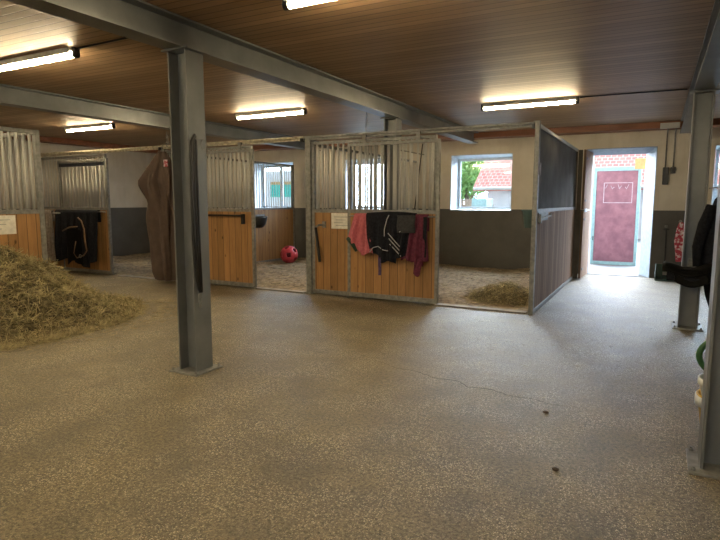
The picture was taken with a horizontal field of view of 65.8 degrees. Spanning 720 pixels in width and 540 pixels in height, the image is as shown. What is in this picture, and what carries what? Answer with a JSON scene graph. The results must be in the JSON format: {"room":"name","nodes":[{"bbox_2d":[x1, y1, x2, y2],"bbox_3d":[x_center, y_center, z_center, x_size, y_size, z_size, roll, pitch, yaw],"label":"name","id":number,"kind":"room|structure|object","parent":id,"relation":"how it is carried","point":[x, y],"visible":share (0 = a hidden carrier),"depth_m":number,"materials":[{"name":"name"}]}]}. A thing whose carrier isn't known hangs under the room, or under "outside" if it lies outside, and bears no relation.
{"room":"farm building","nodes":[
{"label":"farm building","id":0,"kind":"room"},
{"bbox_2d":[44,210,55,260],"bbox_3d":[-6.645,-0.748,11.938,0.484,1.077,0.189,4,8,28],"label":"post","id":1,"kind":"object","parent":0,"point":[49,216],"visible":0.69,"depth_m":11.87,"materials":[{"name":"grey metal"}]},
{"bbox_2d":[0,139,155,255],"bbox_3d":[-9.927,-1.032,9.189,0.400,3.200,17.850,4,8,28],"label":"wall","id":2,"kind":"structure","parent":0,"point":[128,204],"depth_m":15.15,"materials":[{"name":"grey paint"}]},
{"bbox_2d":[3,132,159,153],"bbox_3d":[-9.614,-2.539,8.839,0.295,0.118,17.050,4,8,28],"label":"trim","id":3,"kind":"structure","parent":2,"relation":"attached to","point":[43,139],"depth_m":13.78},
{"bbox_2d":[0,270,719,539],"bbox_3d":[-1.970,0.948,5.413,17.400,0.200,17.450,4,8,28],"label":"floor","id":4,"kind":"structure","parent":0,"point":[631,311],"depth_m":3.78,"materials":[{"name":"grey concrete"}]},
{"bbox_2d":[0,132,32,209],"bbox_3d":[-6.825,-0.879,9.178,5.010,2.485,0.050,4,8,28],"label":"stall bars","id":5,"kind":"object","parent":4,"relation":"on","point":[11,133],"depth_m":8.14,"materials":[{"name":"paint"}]},
{"bbox_2d":[0,126,47,261],"bbox_3d":[-5.212,-0.585,6.805,0.070,2.500,2.785,4,8,28],"label":"panel","id":6,"kind":"object","parent":4,"relation":"on","point":[30,223],"visible":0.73,"depth_m":7.79,"materials":[{"name":"metal"}]},
{"bbox_2d":[0,215,16,234],"bbox_3d":[-4.891,-0.590,7.366,0.008,0.255,0.670,4,8,28],"label":"paper notice","id":7,"kind":"object","parent":6,"relation":"attached to","point":[7,222],"visible":1,"depth_m":7.56,"materials":[{"name":"beige paper"}]},
{"bbox_2d":[41,154,106,273],"bbox_3d":[-6.087,-1.183,11.847,2.200,2.438,0.050,4,8,28],"label":"panel","id":8,"kind":"object","parent":4,"relation":"on","point":[54,208],"visible":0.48,"depth_m":11.89,"materials":[{"name":"metal"}]},
{"bbox_2d":[0,235,149,351],"bbox_3d":[-4.303,0.076,6.801,2.910,1.186,4.376,1,7,10],"label":"heap","id":9,"kind":"object","parent":4,"relation":"on","point":[39,302],"visible":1,"depth_m":6.76,"materials":[{"name":"yellow plant"}]},
{"bbox_2d":[113,253,153,276],"bbox_3d":[-4.713,-0.253,13.962,4.370,0.097,4.723,4,8,28],"label":"bedding","id":10,"kind":"object","parent":4,"relation":"on","point":[134,264],"visible":0.19,"depth_m":12.92,"materials":[{"name":"brown wood"}]},
{"bbox_2d":[117,275,162,280],"bbox_3d":[-4.310,0.149,11.022,1.280,0.022,0.130,4,8,28],"label":"threshold strip","id":11,"kind":"object","parent":4,"relation":"on","point":[130,276],"visible":0.66,"depth_m":11.04,"materials":[{"name":"metal"}]},
{"bbox_2d":[161,45,222,376],"bbox_3d":[-1.474,-0.473,4.856,0.320,2.758,0.340,4,8,28],"label":"steel column","id":12,"kind":"structure","parent":4,"relation":"on","point":[185,63],"depth_m":4.83,"materials":[{"name":"grey metal"}]},
{"bbox_2d":[190,134,206,307],"bbox_3d":[-1.353,-0.408,4.782,0.076,1.480,0.207,4,8,28],"label":"strip","id":13,"kind":"object","parent":12,"relation":"hanging from","point":[193,141],"visible":1,"depth_m":4.71,"materials":[{"name":"rubber"}]},
{"bbox_2d":[6,0,477,143],"bbox_3d":[-1.528,-1.952,4.602,0.210,0.236,17.060,4,8,28],"label":"steel beam","id":14,"kind":"structure","parent":12,"relation":"on","point":[137,20],"depth_m":5.12,"materials":[{"name":"grey metal"}]},
{"bbox_2d":[165,145,252,286],"bbox_3d":[-2.733,-0.964,10.084,2.030,2.438,0.050,4,8,28],"label":"panel","id":15,"kind":"object","parent":4,"relation":"on","point":[168,152],"visible":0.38,"depth_m":9.74,"materials":[{"name":"metal"}]},
{"bbox_2d":[158,151,294,261],"bbox_3d":[-2.784,-1.274,12.673,0.060,2.450,4.440,4,8,28],"label":"stall partition","id":16,"kind":"structure","parent":4,"relation":"on","point":[278,232],"depth_m":13.83,"materials":[{"name":"metal"}]},
{"bbox_2d":[255,214,267,227],"bbox_3d":[-2.349,-1.151,13.219,0.236,0.326,0.560,4,8,28],"label":"trough","id":17,"kind":"object","parent":16,"relation":"attached to","point":[261,219],"visible":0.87,"depth_m":13.13,"materials":[{"name":"black plastic"}]},
{"bbox_2d":[255,287,306,292],"bbox_3d":[-1.350,0.342,9.466,0.980,0.022,0.130,4,8,28],"label":"threshold strip","id":18,"kind":"object","parent":4,"relation":"on","point":[259,288],"visible":1,"depth_m":9.44,"materials":[{"name":"metal"}]},
{"bbox_2d":[256,258,306,290],"bbox_3d":[-1.236,-0.027,12.134,3.300,0.100,4.722,4,8,28],"label":"bedding","id":19,"kind":"object","parent":4,"relation":"on","point":[279,274],"visible":0.28,"depth_m":11.28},
{"bbox_2d":[280,246,297,262],"bbox_3d":[-1.698,-0.373,13.343,0.422,0.422,0.422,4,8,28],"label":"ball","id":20,"kind":"object","parent":19,"relation":"on","point":[289,254],"visible":0.98,"depth_m":13.20,"materials":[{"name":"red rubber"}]},
{"bbox_2d":[305,140,313,293],"bbox_3d":[-0.816,-0.844,9.076,0.140,2.472,0.140,4,8,28],"label":"post","id":21,"kind":"object","parent":4,"relation":"on","point":[308,162],"visible":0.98,"depth_m":9.02,"materials":[{"name":"metal"}]},
{"bbox_2d":[303,121,534,140],"bbox_3d":[0.707,-1.987,8.085,3.570,0.085,0.160,4,8,28],"label":"door track","id":22,"kind":"object","parent":21,"relation":"on","point":[519,124],"visible":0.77,"depth_m":7.89,"materials":[{"name":"metal"}]},
{"bbox_2d":[347,131,440,303],"bbox_3d":[0.458,-0.770,8.284,1.495,2.520,0.128,4,8,28],"label":"door","id":23,"kind":"structure","parent":22,"relation":"hanging from","point":[397,281],"depth_m":8.30,"materials":[{"name":"wood"}]},
{"bbox_2d":[346,213,372,254],"bbox_3d":[0.024,-0.541,8.415,0.478,0.627,0.191,4,8,28],"label":"rug","id":24,"kind":"object","parent":23,"relation":"hanging from","point":[357,237],"visible":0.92,"depth_m":8.40,"materials":[{"name":"pink fabric"}]},
{"bbox_2d":[366,212,416,274],"bbox_3d":[0.447,-0.385,8.184,0.823,0.940,0.203,4,8,28],"label":"rug","id":25,"kind":"object","parent":23,"relation":"hanging from","point":[387,232],"visible":0.99,"depth_m":8.15,"materials":[{"name":"black fabric"}]},
{"bbox_2d":[401,214,428,276],"bbox_3d":[0.803,-0.352,8.021,0.421,0.896,0.194,4,8,28],"label":"rug","id":26,"kind":"object","parent":23,"relation":"hanging from","point":[417,247],"visible":0.79,"depth_m":7.96,"materials":[{"name":"red fabric"}]},
{"bbox_2d":[0,295,714,539],"bbox_3d":[-0.545,0.869,5.128,8.059,0.022,6.537,4,8,28],"label":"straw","id":27,"kind":"object","parent":4,"relation":"on","point":[175,309],"visible":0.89,"depth_m":4.55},
{"bbox_2d":[316,145,416,209],"bbox_3d":[0.266,-1.091,11.199,0.060,2.450,4.670,4,8,28],"label":"stall bars","id":28,"kind":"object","parent":4,"relation":"on","point":[325,146],"depth_m":10.42,"materials":[{"name":"paint"}]},
{"bbox_2d":[311,135,437,303],"bbox_3d":[0.140,-0.769,8.513,2.110,2.438,0.160,4,8,28],"label":"panel","id":29,"kind":"object","parent":4,"relation":"on","point":[330,275],"depth_m":8.85,"materials":[{"name":"wood"}]},
{"bbox_2d":[331,213,347,228],"bbox_3d":[-0.287,-0.772,8.766,0.380,0.245,0.008,4,8,28],"label":"paper notice","id":30,"kind":"object","parent":29,"relation":"attached to","point":[338,220],"visible":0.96,"depth_m":8.79,"materials":[{"name":"beige paper"}]},
{"bbox_2d":[380,117,404,209],"bbox_3d":[0.498,-0.932,8.626,0.320,2.758,0.340,4,8,28],"label":"steel column","id":31,"kind":"structure","parent":4,"relation":"on","point":[391,123],"depth_m":8.51,"materials":[{"name":"grey metal"}]},
{"bbox_2d":[435,303,527,313],"bbox_3d":[1.690,0.540,7.868,1.300,0.022,0.130,4,8,28],"label":"threshold strip","id":32,"kind":"object","parent":4,"relation":"on","point":[438,304],"visible":0.89,"depth_m":7.81,"materials":[{"name":"metal"}]},
{"bbox_2d":[381,362,584,410],"bbox_3d":[0.907,0.942,4.651,1.897,0.001,0.439,4,8,28],"label":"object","id":33,"kind":"structure","parent":4,"relation":"on","point":[381,362],"depth_m":4.51,"materials":[{"name":"grey concrete"}]},
{"bbox_2d":[438,264,529,310],"bbox_3d":[1.857,0.175,10.509,3.500,0.099,4.721,4,8,28],"label":"bedding","id":34,"kind":"object","parent":4,"relation":"on","point":[455,282],"visible":0.48,"depth_m":10.32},
{"bbox_2d":[464,280,528,306],"bbox_3d":[2.168,0.300,8.621,1.136,0.308,1.391,4,8,28],"label":"heap","id":35,"kind":"object","parent":34,"relation":"on","point":[505,292],"visible":0.88,"depth_m":8.33,"materials":[{"name":"yellow plant"}]},
{"bbox_2d":[528,120,578,314],"bbox_3d":[3.221,-0.867,9.017,0.140,2.540,3.980,4,8,28],"label":"wall","id":36,"kind":"structure","parent":4,"relation":"on","point":[555,171],"depth_m":8.35,"materials":[{"name":"metal"}]},
{"bbox_2d":[521,209,531,227],"bbox_3d":[2.316,-0.715,7.638,0.205,0.270,0.197,4,8,28],"label":"trough","id":37,"kind":"object","parent":36,"relation":"attached to","point":[527,213],"visible":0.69,"depth_m":7.59,"materials":[{"name":"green plastic"}]},
{"bbox_2d":[573,150,582,277],"bbox_3d":[4.216,-1.065,10.768,0.075,2.470,0.055,4,8,28],"label":"board","id":38,"kind":"object","parent":4,"relation":"on","point":[580,159],"visible":1,"depth_m":10.74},
{"bbox_2d":[654,228,673,281],"bbox_3d":[5.902,-0.299,10.718,0.360,0.984,0.394,4,8,28],"label":"scoop","id":39,"kind":"object","parent":4,"relation":"on","point":[658,267],"visible":0.59,"depth_m":10.88,"materials":[{"name":"green plastic"}]},
{"bbox_2d":[671,89,719,331],"bbox_3d":[3.948,-0.675,6.555,0.320,2.758,0.340,4,8,28],"label":"steel column","id":40,"kind":"structure","parent":4,"relation":"on","point":[703,100],"depth_m":6.51,"materials":[{"name":"grey metal"}]},
{"bbox_2d":[662,259,691,274],"bbox_3d":[3.727,0.020,6.382,0.460,0.260,0.438,4,8,28],"label":"rack","id":41,"kind":"object","parent":40,"relation":"attached to","point":[689,260],"visible":0.15,"depth_m":6.52,"materials":[{"name":"metal"}]},
{"bbox_2d":[662,262,711,287],"bbox_3d":[3.666,0.033,6.187,0.548,0.284,0.382,4,8,28],"label":"saddle","id":42,"kind":"object","parent":41,"relation":"on","point":[691,277],"visible":0.91,"depth_m":6.06,"materials":[{"name":"black leather"}]},
{"bbox_2d":[692,187,717,266],"bbox_3d":[4.085,-0.404,6.237,0.630,1.057,0.363,4,8,28],"label":"jacket","id":43,"kind":"object","parent":40,"relation":"hanging from","point":[703,242],"visible":0.63,"depth_m":6.22,"materials":[{"name":"black fabric"}]},
{"bbox_2d":[703,283,710,306],"bbox_3d":[3.968,0.231,6.302,0.187,0.420,0.077,4,8,28],"label":"strap","id":44,"kind":"object","parent":43,"relation":"hanging from","point":[706,287],"visible":0.2,"depth_m":6.30,"materials":[{"name":"black leather"}]},
{"bbox_2d":[694,389,701,420],"bbox_3d":[2.340,0.941,3.574,0.344,0.270,0.344,4,8,28],"label":"bucket","id":45,"kind":"object","parent":4,"relation":"on","point":[698,397],"visible":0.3,"depth_m":3.60,"materials":[{"name":"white plastic"}]},
{"bbox_2d":[697,373,703,394],"bbox_3d":[2.340,0.864,3.564,0.326,0.325,0.326,4,8,28],"label":"bucket","id":46,"kind":"object","parent":45,"relation":"in","point":[700,376],"visible":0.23,"depth_m":3.59,"materials":[{"name":"white plastic"}]},
{"bbox_2d":[696,341,705,369],"bbox_3d":[2.401,0.566,3.520,0.444,0.275,0.270,0,7,-2],"label":"hose","id":47,"kind":"object","parent":46,"relation":"on","point":[702,347],"visible":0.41,"depth_m":3.59,"materials":[{"name":"green plastic"}]},
{"bbox_2d":[686,172,719,479],"bbox_3d":[2.048,-0.243,3.004,0.320,2.758,0.340,4,8,28],"label":"steel column","id":48,"kind":"structure","parent":4,"relation":"on","point":[704,461],"depth_m":3.12,"materials":[{"name":"grey metal"}]},
{"bbox_2d":[680,0,719,133],"bbox_3d":[2.007,-1.722,2.744,0.210,0.236,17.060,4,8,28],"label":"steel beam","id":49,"kind":"structure","parent":48,"relation":"on","point":[706,76],"depth_m":5.40,"materials":[{"name":"grey metal"}]},
{"bbox_3d":[-3.005,-1.165,10.501,0.320,2.758,0.340,4,8,28],"label":"steel column","id":50,"kind":"structure","parent":4,"relation":"on","visible":0},
{"bbox_2d":[0,84,320,150],"bbox_3d":[-5.062,-2.183,6.460,0.210,0.236,17.060,4,8,28],"label":"steel beam","id":51,"kind":"structure","parent":50,"relation":"on","point":[12,96],"depth_m":8.59,"materials":[{"name":"grey metal"}]},
{"bbox_3d":[-3.674,-1.031,10.578,0.130,2.472,0.130,4,8,28],"label":"post","id":52,"kind":"object","parent":4,"relation":"on","visible":0},
{"bbox_2d":[41,146,162,156],"bbox_3d":[-5.315,-2.380,11.250,3.680,0.085,0.160,4,8,28],"label":"door track","id":53,"kind":"object","parent":52,"relation":"attached to","point":[130,149],"visible":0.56,"depth_m":11.10,"materials":[{"name":"metal"}]},
{"bbox_2d":[57,158,113,273],"bbox_3d":[-5.730,-1.108,11.535,1.530,2.330,0.130,4,8,28],"label":"door","id":54,"kind":"structure","parent":53,"relation":"hanging from","point":[104,264],"depth_m":11.41,"materials":[{"name":"wood"}]},
{"bbox_2d":[53,209,100,267],"bbox_3d":[-5.870,-0.654,11.501,1.346,1.176,0.222,4,8,28],"label":"rug","id":55,"kind":"object","parent":54,"relation":"hanging from","point":[65,240],"visible":0.98,"depth_m":11.39,"materials":[{"name":"black fabric"}]},
{"bbox_2d":[62,217,87,257],"bbox_3d":[-5.832,-0.658,11.364,0.767,0.846,0.046,4,8,28],"label":"bridle","id":56,"kind":"object","parent":55,"relation":"hanging from","point":[77,217],"visible":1,"depth_m":11.24,"materials":[{"name":"brown leather"}]},
{"bbox_2d":[160,136,304,148],"bbox_3d":[-2.284,-2.182,9.657,3.140,0.085,0.160,4,8,28],"label":"door track","id":57,"kind":"object","parent":52,"relation":"on","point":[286,139],"visible":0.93,"depth_m":9.35,"materials":[{"name":"metal"}]},
{"bbox_2d":[138,143,175,280],"bbox_3d":[-3.660,-1.070,10.257,0.926,2.508,0.463,4,8,28],"label":"rug","id":58,"kind":"object","parent":57,"relation":"hanging from","point":[155,183],"visible":0.85,"depth_m":10.11,"materials":[{"name":"brown fabric"}]},
{"bbox_2d":[206,142,256,286],"bbox_3d":[-2.453,-0.975,9.809,1.440,2.490,0.129,4,8,28],"label":"door","id":59,"kind":"structure","parent":57,"relation":"hanging from","point":[232,231],"depth_m":9.73,"materials":[{"name":"wood"}]},
{"bbox_2d":[0,0,719,149],"bbox_3d":[-1.943,-2.233,5.068,18.200,0.200,18.350,4,8,28],"label":"ceiling","id":60,"kind":"structure","parent":0,"point":[445,59],"depth_m":5.95,"materials":[{"name":"brown wood"}]},
{"bbox_2d":[0,47,79,71],"bbox_3d":[-3.436,-2.174,5.809,1.504,0.098,0.120,4,8,28],"label":"fluorescent light","id":61,"kind":"object","parent":60,"relation":"attached to","point":[65,53],"visible":0.98,"depth_m":5.68,"materials":[{"name":"white plastic"}]},
{"bbox_2d":[64,123,114,132],"bbox_3d":[-5.370,-2.817,11.049,1.444,0.098,0.120,4,8,28],"label":"fluorescent light","id":62,"kind":"object","parent":60,"relation":"attached to","point":[105,125],"visible":1,"depth_m":10.98,"materials":[{"name":"white plastic"}]},
{"bbox_2d":[76,37,128,49],"bbox_3d":[-2.175,-2.128,5.124,1.390,0.018,0.020,4,8,29],"label":"cable","id":63,"kind":"object","parent":60,"relation":"attached to","point":[123,38],"visible":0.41,"depth_m":5.26,"materials":[{"name":"black plastic"}]},
{"bbox_2d":[235,108,306,119],"bbox_3d":[-1.502,-2.597,9.286,1.444,0.098,0.120,4,8,28],"label":"fluorescent light","id":64,"kind":"object","parent":60,"relation":"attached to","point":[294,111],"visible":1,"depth_m":9.22,"materials":[{"name":"white plastic"}]},
{"bbox_2d":[282,0,332,10],"bbox_3d":[0.099,-1.920,3.760,1.484,0.098,0.120,4,8,28],"label":"fluorescent light","id":65,"kind":"object","parent":60,"relation":"attached to","point":[287,5],"visible":1,"depth_m":4.03,"materials":[{"name":"white plastic"}]},
{"bbox_2d":[481,96,579,110],"bbox_3d":[2.510,-2.473,8.300,1.424,0.098,0.120,4,8,28],"label":"fluorescent light","id":66,"kind":"object","parent":60,"relation":"attached to","point":[562,100],"visible":1,"depth_m":8.24,"materials":[{"name":"white plastic"}]},
{"bbox_2d":[580,88,687,97],"bbox_3d":[3.744,-2.434,7.671,1.331,0.018,0.021,3,8,26],"label":"cable","id":67,"kind":"object","parent":60,"relation":"attached to","point":[687,88],"visible":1,"depth_m":7.65,"materials":[{"name":"black plastic"}]},
{"bbox_2d":[207,127,719,277],"bbox_3d":[2.233,-1.498,13.104,18.200,3.200,0.500,4,8,28],"label":"wall","id":68,"kind":"structure","parent":0,"point":[468,238],"depth_m":12.34,"materials":[{"name":"grey paint"}]},
{"bbox_2d":[254,162,292,207],"bbox_3d":[-2.266,-2.323,15.401,1.380,1.250,0.504,4,8,28],"label":"window","id":69,"kind":"structure","parent":68,"relation":"in","point":[289,163],"depth_m":15.66,"materials":[{"name":"white paint"}]},
{"bbox_2d":[346,158,380,208],"bbox_3d":[0.279,-2.157,14.064,1.380,1.250,0.504,4,8,28],"label":"window","id":70,"kind":"structure","parent":68,"relation":"in","point":[373,158],"depth_m":14.33,"materials":[{"name":"white paint"}]},
{"bbox_2d":[214,118,719,150],"bbox_3d":[2.027,-2.979,12.529,17.400,0.118,0.375,4,8,28],"label":"trim","id":71,"kind":"structure","parent":68,"relation":"attached to","point":[647,126],"depth_m":11.24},
{"bbox_2d":[450,153,512,210],"bbox_3d":[2.824,-1.991,12.726,1.400,1.250,0.504,4,8,28],"label":"window","id":72,"kind":"structure","parent":68,"relation":"in","point":[456,160],"depth_m":12.90,"materials":[{"name":"white paint"}]},
{"bbox_2d":[587,146,657,277],"bbox_3d":[5.333,-1.187,11.485,1.280,2.580,0.504,4,8,28],"label":"door frame","id":73,"kind":"structure","parent":68,"relation":"in","point":[651,152],"depth_m":11.25,"materials":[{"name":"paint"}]},
{"bbox_2d":[578,149,593,277],"bbox_3d":[4.487,-1.104,11.048,0.059,2.460,0.902,4,8,30],"label":"door","id":74,"kind":"structure","parent":73,"relation":"in","point":[588,155],"depth_m":10.90,"materials":[{"name":"brown wood"}]},
{"bbox_2d":[662,167,668,184],"bbox_3d":[5.907,-1.816,10.771,0.104,0.325,0.084,4,8,28],"label":"light switch","id":75,"kind":"object","parent":68,"relation":"attached to","point":[665,174],"visible":1,"depth_m":10.73,"materials":[{"name":"black plastic"}]},
{"bbox_2d":[660,122,679,166],"bbox_3d":[5.834,-2.354,10.527,0.320,0.790,0.452,4,8,28],"label":"junction box","id":76,"kind":"object","parent":68,"relation":"attached to","point":[676,125],"visible":1,"depth_m":10.35,"materials":[{"name":"metal"}]},
{"bbox_2d":[670,167,675,173],"bbox_3d":[6.019,-1.917,10.707,0.090,0.120,0.069,4,8,28],"label":"light switch","id":77,"kind":"object","parent":68,"relation":"attached to","point":[672,169],"visible":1,"depth_m":10.68,"materials":[{"name":"black plastic"}]},
{"bbox_2d":[711,145,719,204],"bbox_3d":[7.336,-1.696,10.355,1.350,1.250,0.504,4,8,28],"label":"window","id":78,"kind":"structure","parent":68,"relation":"in","point":[717,147],"depth_m":10.73,"materials":[{"name":"white paint"}]},
{"bbox_3d":[6.177,-0.934,10.732,0.060,0.062,0.085,4,8,28],"label":"wall hook","id":79,"kind":"object","parent":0,"visible":0},
{"bbox_2d":[674,222,683,261],"bbox_3d":[6.175,-0.537,10.708,0.237,0.760,0.118,4,8,28],"label":"hanging cloth","id":80,"kind":"object","parent":79,"relation":"hanging from","point":[678,241],"visible":0.65,"depth_m":10.69,"materials":[{"name":"red fabric"}]},
{"label":"outside","id":81,"kind":"structure","parent":0,"visible":0},
{"bbox_2d":[589,238,640,268],"bbox_3d":[12.783,-3.222,40.067,75.000,0.200,57.050,4,8,28],"label":"ground","id":82,"kind":"structure","parent":81,"point":[639,240],"depth_m":13.74,"materials":[{"name":"concrete"}]},
{"bbox_2d":[265,170,290,205],"bbox_3d":[-2.922,-2.710,23.384,4.000,2.800,1.930,4,8,28],"label":"trailer","id":83,"kind":"object","parent":82,"relation":"on","point":[288,194],"visible":0.07,"depth_m":22.44,"materials":[{"name":"metal"}]},
{"bbox_2d":[461,161,486,198],"bbox_3d":[6.605,-5.157,34.290,3.349,5.043,3.944,4,8,28],"label":"leafy tree","id":84,"kind":"object","parent":82,"relation":"on","point":[470,170],"visible":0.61,"depth_m":33.50,"materials":[{"name":"green plant"}]},
{"bbox_2d":[461,199,493,206],"bbox_3d":[3.705,-2.159,23.466,3.800,1.640,0.100,4,8,28],"label":"fence","id":85,"kind":"object","parent":82,"relation":"on","point":[464,202],"visible":0.04,"depth_m":22.96,"materials":[{"name":"white"}]},
{"bbox_2d":[472,198,492,206],"bbox_3d":[4.110,-1.575,18.819,0.700,1.670,0.800,4,8,28],"label":"cart","id":86,"kind":"object","parent":82,"relation":"on","point":[476,202],"visible":0.1,"depth_m":18.40,"materials":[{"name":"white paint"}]},
{"bbox_2d":[473,154,719,238],"bbox_3d":[15.185,-4.632,26.485,17.100,5.900,10.130,4,8,28],"label":"house","id":87,"kind":"structure","parent":82,"relation":"on","point":[494,177],"depth_m":25.97,"materials":[{"name":"red tile"}]},
{"bbox_2d":[587,267,638,276],"bbox_3d":[5.558,0.058,12.089,2.400,0.062,1.500,4,8,28],"label":"doorstep","id":88,"kind":"object","parent":82,"relation":"on","point":[592,270],"visible":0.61,"depth_m":12.04,"materials":[{"name":"concrete"}]},
{"bbox_2d":[589,166,641,265],"bbox_3d":[6.307,-1.329,13.772,1.060,2.410,0.150,4,8,28],"label":"metal door","id":89,"kind":"structure","parent":82,"relation":"on","point":[616,190],"depth_m":13.76,"materials":[{"name":"red paint"}]},
{"bbox_2d":[635,158,645,264],"bbox_3d":[6.484,-1.302,12.970,0.260,2.550,0.142,4,8,28],"label":"sign","id":90,"kind":"object","parent":82,"relation":"on","point":[640,163],"visible":0.52,"depth_m":12.79,"materials":[{"name":"yellow metal"}]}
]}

